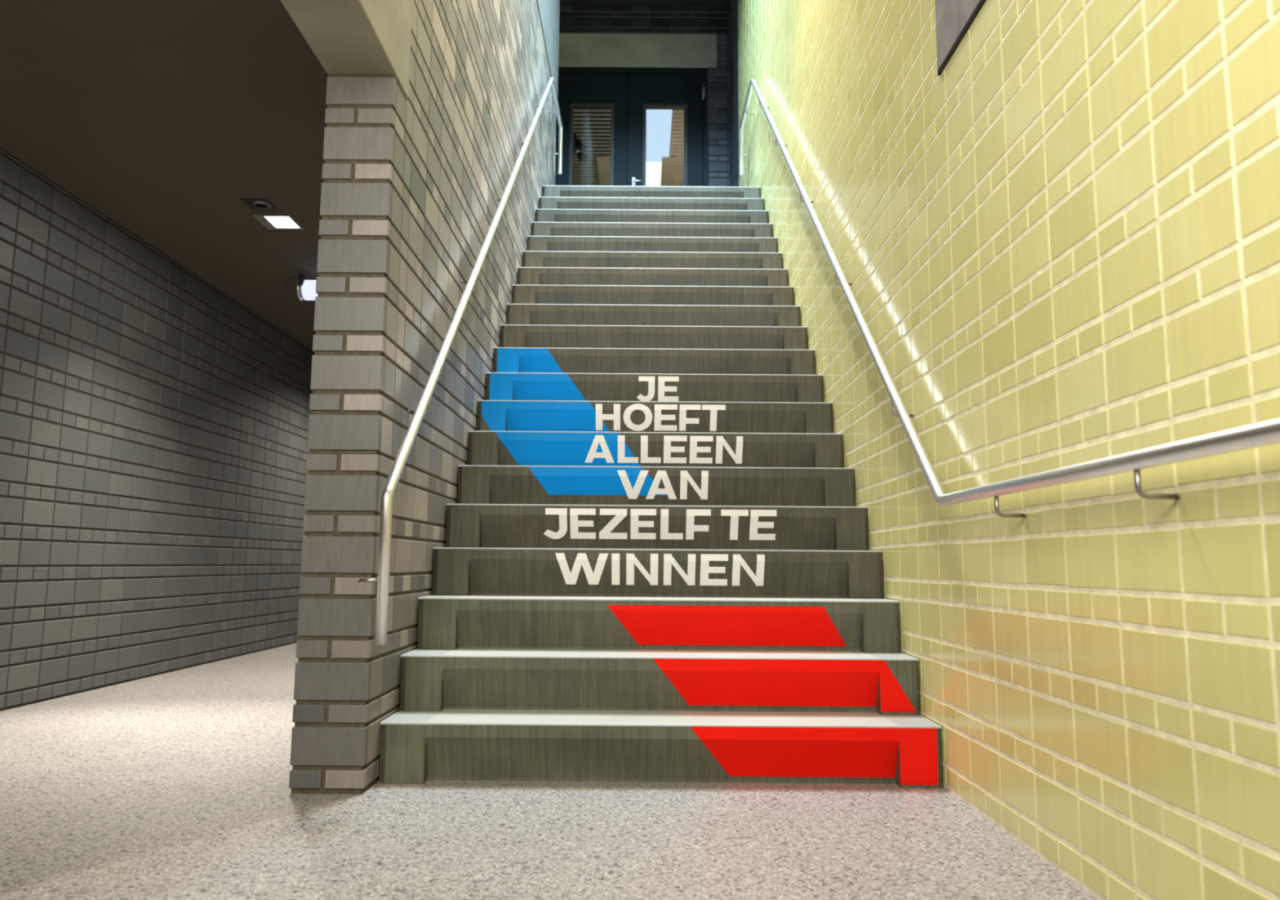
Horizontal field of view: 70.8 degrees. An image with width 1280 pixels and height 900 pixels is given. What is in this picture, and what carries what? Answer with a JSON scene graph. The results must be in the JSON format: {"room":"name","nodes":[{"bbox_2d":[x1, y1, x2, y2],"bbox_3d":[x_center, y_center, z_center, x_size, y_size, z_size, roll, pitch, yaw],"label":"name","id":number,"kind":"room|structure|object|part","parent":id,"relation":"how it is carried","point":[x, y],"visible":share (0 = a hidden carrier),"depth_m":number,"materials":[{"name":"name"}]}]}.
{"room":"indoor stairwell","nodes":[
{"label":"indoor stairwell","id":0,"kind":"room"},
{"bbox_2d":[0,147,315,711],"bbox_3d":[-2.799,0.117,5.554,0.004,2.444,12.600,0,-7,0],"label":"wall","id":1,"kind":"structure","parent":0,"point":[154,425],"depth_m":4.90,"materials":[{"name":"grey brick"}]},
{"bbox_2d":[0,0,394,350],"bbox_3d":[-1.938,-1.164,5.715,1.894,0.150,12.600,0,-7,0],"label":"ceiling","id":2,"kind":"structure","parent":0,"point":[158,116],"depth_m":3.70,"materials":[{"name":"paint"}]},
{"bbox_2d":[240,198,278,209],"bbox_3d":[-1.913,-1.232,4.529,0.132,0.010,0.136,0,-7,0],"label":"recessed light","id":3,"kind":"object","parent":2,"relation":"in","point":[253,203],"visible":1,"depth_m":4.51,"materials":[{"name":"black plastic"}]},
{"bbox_2d":[253,214,304,229],"bbox_3d":[-1.910,-1.205,4.769,0.196,0.004,0.196,0,-7,0],"label":"recessed light","id":4,"kind":"object","parent":2,"relation":"in","point":[269,221],"visible":1,"depth_m":4.76,"materials":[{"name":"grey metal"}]},
{"bbox_3d":[-1.892,-1.205,4.766,0.126,0.002,0.155,0,-7,0],"label":"lamp panel","id":5,"kind":"part","parent":4,"relation":"part of","materials":[{"name":"white plastic"}]},
{"bbox_2d":[285,273,317,301],"bbox_3d":[-2.068,-0.996,5.567,0.210,0.152,0.136,0,-7,0],"label":"lamp","id":6,"kind":"object","parent":2,"relation":"attached to","point":[305,290],"visible":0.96,"depth_m":5.51,"materials":[{"name":"metal"}]},
{"bbox_2d":[280,0,412,98],"bbox_3d":[-0.880,-1.996,1.294,0.221,1.200,3.620,0,-7,0],"label":"beam","id":7,"kind":"structure","parent":0,"point":[372,37],"depth_m":2.71,"materials":[{"name":"concrete"}]},
{"bbox_2d":[288,0,556,793],"bbox_3d":[-0.885,-0.869,6.921,0.215,4.770,8.132,0,-7,0],"label":"wall","id":8,"kind":"structure","parent":0,"point":[410,193],"depth_m":2.94,"materials":[{"name":"grey brick"}]},
{"bbox_2d":[357,76,562,644],"bbox_3d":[-0.735,-1.151,5.197,0.086,4.029,4.935,0,-7,0],"label":"handrail","id":9,"kind":"object","parent":8,"relation":"attached to","point":[423,406],"visible":1,"depth_m":2.98,"materials":[{"name":"metal"}]},
{"bbox_2d":[536,0,559,95],"bbox_3d":[-0.856,-4.525,5.922,0.222,2.225,4.928,0,-7,0],"label":"wall","id":10,"kind":"structure","parent":0,"point":[548,10],"depth_m":7.64,"materials":[{"name":"concrete"}]},
{"bbox_2d":[0,642,1097,899],"bbox_3d":[-0.968,1.436,5.337,3.874,0.200,12.700,0,-7,0],"label":"floor","id":11,"kind":"structure","parent":0,"point":[174,784],"depth_m":2.26,"materials":[{"name":"beige stone"}]},
{"bbox_2d":[378,708,942,787],"bbox_3d":[0.063,0.940,2.861,1.708,0.180,0.267,0,-7,0],"label":"stair step","id":12,"kind":"structure","parent":11,"relation":"on","point":[417,747],"depth_m":2.76,"materials":[{"name":"concrete"}]},
{"bbox_2d":[399,648,919,715],"bbox_3d":[0.064,0.787,3.089,1.708,0.180,0.267,0,-7,0],"label":"stair step","id":13,"kind":"structure","parent":12,"relation":"on","point":[460,678],"depth_m":2.98,"materials":[{"name":"concrete"}]},
{"bbox_2d":[417,595,900,652],"bbox_3d":[0.066,0.635,3.316,1.708,0.180,0.267,0,-7,0],"label":"stair step","id":14,"kind":"structure","parent":13,"relation":"on","point":[444,621],"depth_m":3.21,"materials":[{"name":"concrete"}]},
{"bbox_2d":[432,546,883,598],"bbox_3d":[0.067,0.482,3.543,1.708,0.180,0.268,0,-7,0],"label":"stair step","id":15,"kind":"structure","parent":14,"relation":"on","point":[457,571],"depth_m":3.43,"materials":[{"name":"concrete"}]},
{"bbox_2d":[445,503,868,550],"bbox_3d":[0.068,0.329,3.770,1.708,0.180,0.268,0,-7,0],"label":"stair step","id":16,"kind":"structure","parent":15,"relation":"on","point":[468,525],"depth_m":3.66,"materials":[{"name":"concrete"}]},
{"bbox_2d":[457,464,855,506],"bbox_3d":[0.070,0.176,3.997,1.708,0.180,0.268,0,-7,0],"label":"stair step","id":17,"kind":"structure","parent":16,"relation":"on","point":[477,484],"depth_m":3.88,"materials":[{"name":"concrete"}]},
{"bbox_2d":[467,430,843,467],"bbox_3d":[0.071,0.023,4.224,1.708,0.180,0.268,0,-7,0],"label":"stair step","id":18,"kind":"structure","parent":17,"relation":"on","point":[580,448],"depth_m":4.11,"materials":[{"name":"concrete"}]},
{"bbox_2d":[477,400,833,433],"bbox_3d":[0.072,-0.130,4.451,1.708,0.180,0.268,0,-7,0],"label":"stair step","id":19,"kind":"structure","parent":18,"relation":"on","point":[492,415],"depth_m":4.33,"materials":[{"name":"concrete"}]},
{"bbox_2d":[485,372,823,402],"bbox_3d":[0.074,-0.282,4.678,1.708,0.180,0.268,0,-7,0],"label":"stair step","id":20,"kind":"structure","parent":19,"relation":"on","point":[500,385],"depth_m":4.56,"materials":[{"name":"concrete"}]},
{"bbox_2d":[493,346,815,374],"bbox_3d":[0.075,-0.435,4.906,1.708,0.180,0.267,0,-7,0],"label":"stair step","id":21,"kind":"structure","parent":20,"relation":"on","point":[506,359],"depth_m":4.79,"materials":[{"name":"concrete"}]},
{"bbox_2d":[500,324,807,349],"bbox_3d":[0.077,-0.588,5.134,1.708,0.180,0.266,0,-7,0],"label":"stair step","id":22,"kind":"structure","parent":21,"relation":"on","point":[511,335],"depth_m":5.01,"materials":[{"name":"concrete"}]},
{"bbox_2d":[506,303,800,326],"bbox_3d":[0.078,-0.741,5.361,1.708,0.180,0.266,0,-7,0],"label":"stair step","id":23,"kind":"structure","parent":22,"relation":"on","point":[517,313],"depth_m":5.24,"materials":[{"name":"concrete"}]},
{"bbox_2d":[512,284,794,305],"bbox_3d":[0.079,-0.893,5.588,1.708,0.180,0.266,0,-7,0],"label":"stair step","id":24,"kind":"structure","parent":23,"relation":"on","point":[522,293],"depth_m":5.47,"materials":[{"name":"concrete"}]},
{"bbox_2d":[517,266,787,286],"bbox_3d":[0.081,-1.046,5.815,1.708,0.180,0.266,0,-7,0],"label":"stair step","id":25,"kind":"structure","parent":24,"relation":"on","point":[526,275],"depth_m":5.69,"materials":[{"name":"concrete"}]},
{"bbox_2d":[522,250,782,268],"bbox_3d":[0.082,-1.199,6.042,1.708,0.180,0.266,0,-7,0],"label":"stair step","id":26,"kind":"structure","parent":25,"relation":"on","point":[530,258],"depth_m":5.92,"materials":[{"name":"concrete"}]},
{"bbox_2d":[527,235,777,252],"bbox_3d":[0.084,-1.352,6.269,1.708,0.180,0.266,0,-7,0],"label":"stair step","id":27,"kind":"structure","parent":26,"relation":"on","point":[581,243],"depth_m":6.15,"materials":[{"name":"concrete"}]},
{"bbox_2d":[531,222,773,237],"bbox_3d":[0.085,-1.505,6.497,1.708,0.180,0.266,0,-7,0],"label":"stair step","id":28,"kind":"structure","parent":27,"relation":"on","point":[538,228],"depth_m":6.37,"materials":[{"name":"concrete"}]},
{"bbox_2d":[535,208,768,223],"bbox_3d":[0.086,-1.657,6.724,1.708,0.180,0.266,0,-7,0],"label":"stair step","id":29,"kind":"structure","parent":28,"relation":"on","point":[541,215],"depth_m":6.60,"materials":[{"name":"concrete"}]},
{"bbox_2d":[538,196,764,210],"bbox_3d":[0.088,-1.810,6.951,1.708,0.180,0.266,0,-7,0],"label":"stair step","id":30,"kind":"structure","parent":29,"relation":"on","point":[544,202],"depth_m":6.83,"materials":[{"name":"concrete"}]},
{"bbox_2d":[542,185,760,198],"bbox_3d":[0.089,-1.963,7.178,1.708,0.180,0.266,0,-7,0],"label":"stair step","id":31,"kind":"structure","parent":30,"relation":"on","point":[548,190],"depth_m":7.06,"materials":[{"name":"concrete"}]},
{"bbox_2d":[559,4,730,186],"bbox_3d":[-0.680,-3.338,9.748,3.338,3.180,0.006,0,-7,0],"label":"wall","id":32,"kind":"structure","parent":0,"point":[581,19],"depth_m":9.91,"materials":[{"name":"brick"}]},
{"bbox_2d":[555,72,627,186],"bbox_3d":[-0.544,-2.943,9.749,0.833,2.382,0.069,0,-7,0],"label":"door","id":33,"kind":"structure","parent":32,"relation":"in","point":[575,91],"depth_m":9.82,"materials":[{"name":"blue paint"}]},
{"bbox_2d":[558,66,707,186],"bbox_3d":[-0.142,-2.966,9.759,1.739,2.452,0.100,0,-7,0],"label":"door frame","id":34,"kind":"structure","parent":32,"relation":"attached to","point":[703,71],"depth_m":9.86,"materials":[{"name":"blue paint"}]},
{"bbox_2d":[558,32,716,76],"bbox_3d":[-0.079,-4.370,9.974,1.843,0.388,0.204,0,-7,0],"label":"beam","id":35,"kind":"structure","parent":32,"relation":"in","point":[575,49],"depth_m":9.87,"materials":[{"name":"concrete"}]},
{"bbox_2d":[626,73,705,186],"bbox_3d":[0.281,-2.942,9.711,0.840,2.382,0.119,0,-7,0],"label":"door","id":36,"kind":"structure","parent":32,"relation":"in","point":[685,91],"depth_m":9.81,"materials":[{"name":"navy paint"},{"name":"glass"},{"name":"stainless steel"}]},
{"bbox_3d":[-0.070,-2.823,9.704,0.035,0.235,0.012,0,-7,0],"label":"handle plate","id":37,"kind":"part","parent":36,"relation":"part of","materials":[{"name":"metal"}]},
{"bbox_3d":[-0.015,-2.881,9.676,0.126,0.017,0.064,0,-7,0],"label":"lever","id":38,"kind":"part","parent":36,"relation":"part of","materials":[{"name":"metal"}]},
{"bbox_2d":[560,0,732,5],"bbox_3d":[-0.708,-5.065,9.243,3.458,0.120,1.428,0,-7,0],"label":"ceiling","id":39,"kind":"structure","parent":0,"point":[728,2],"depth_m":9.90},
{"bbox_2d":[562,4,731,186],"bbox_3d":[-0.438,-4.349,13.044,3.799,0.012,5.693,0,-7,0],"label":"ceiling","id":40,"kind":"structure","parent":0,"point":[575,109],"depth_m":12.78,"materials":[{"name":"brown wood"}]},
{"bbox_2d":[573,133,587,161],"bbox_3d":[-0.852,-4.295,12.851,0.184,0.161,0.620,0,-7,0],"label":"spotlight","id":41,"kind":"object","parent":40,"relation":"hanging from","point":[580,146],"visible":1,"depth_m":12.83,"materials":[{"name":"black metal"}]},
{"bbox_2d":[595,155,610,185],"bbox_3d":[-0.544,-4.196,14.139,0.195,0.020,1.840,0,-7,0],"label":"board","id":42,"kind":"object","parent":40,"relation":"attached to","point":[603,164],"visible":0.51,"depth_m":13.68,"materials":[{"name":"brown wood"}]},
{"bbox_2d":[645,161,662,186],"bbox_3d":[0.193,-4.224,13.890,0.260,0.015,0.940,0,-7,0],"label":"ceiling light panel","id":43,"kind":"object","parent":40,"relation":"attached to","point":[653,169],"visible":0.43,"depth_m":13.79,"materials":[{"name":"white"}]},
{"bbox_2d":[660,155,675,186],"bbox_3d":[0.429,-4.189,14.138,0.208,0.020,1.840,0,-7,0],"label":"board","id":44,"kind":"object","parent":40,"relation":"attached to","point":[668,163],"visible":0.56,"depth_m":13.69,"materials":[{"name":"brown wood"}]},
{"bbox_2d":[645,109,672,161],"bbox_3d":[0.245,-4.384,12.620,0.365,0.015,1.560,0,-7,0],"label":"sky","id":45,"kind":"structure","parent":0,"point":[659,122],"depth_m":12.53,"materials":[{"name":"blue"}]},
{"bbox_2d":[728,0,1279,899],"bbox_3d":[0.975,-2.078,4.533,0.057,6.600,10.028,0,-7,0],"label":"wall","id":46,"kind":"structure","parent":0,"point":[1058,246],"depth_m":1.96,"materials":[{"name":"yellow tile"}]},
{"bbox_2d":[935,0,986,75],"bbox_3d":[0.958,-1.602,1.647,0.058,0.566,2.422,0,-7,0],"label":"picture frame","id":47,"kind":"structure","parent":46,"relation":"attached to","point":[953,18],"depth_m":2.69,"materials":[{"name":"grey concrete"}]},
{"bbox_2d":[739,78,1279,518],"bbox_3d":[0.898,-1.508,3.638,0.084,3.685,8.118,0,-7,0],"label":"handrail","id":48,"kind":"object","parent":46,"relation":"attached to","point":[1267,433],"visible":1,"depth_m":2.00,"materials":[{"name":"metal"}]}
]}

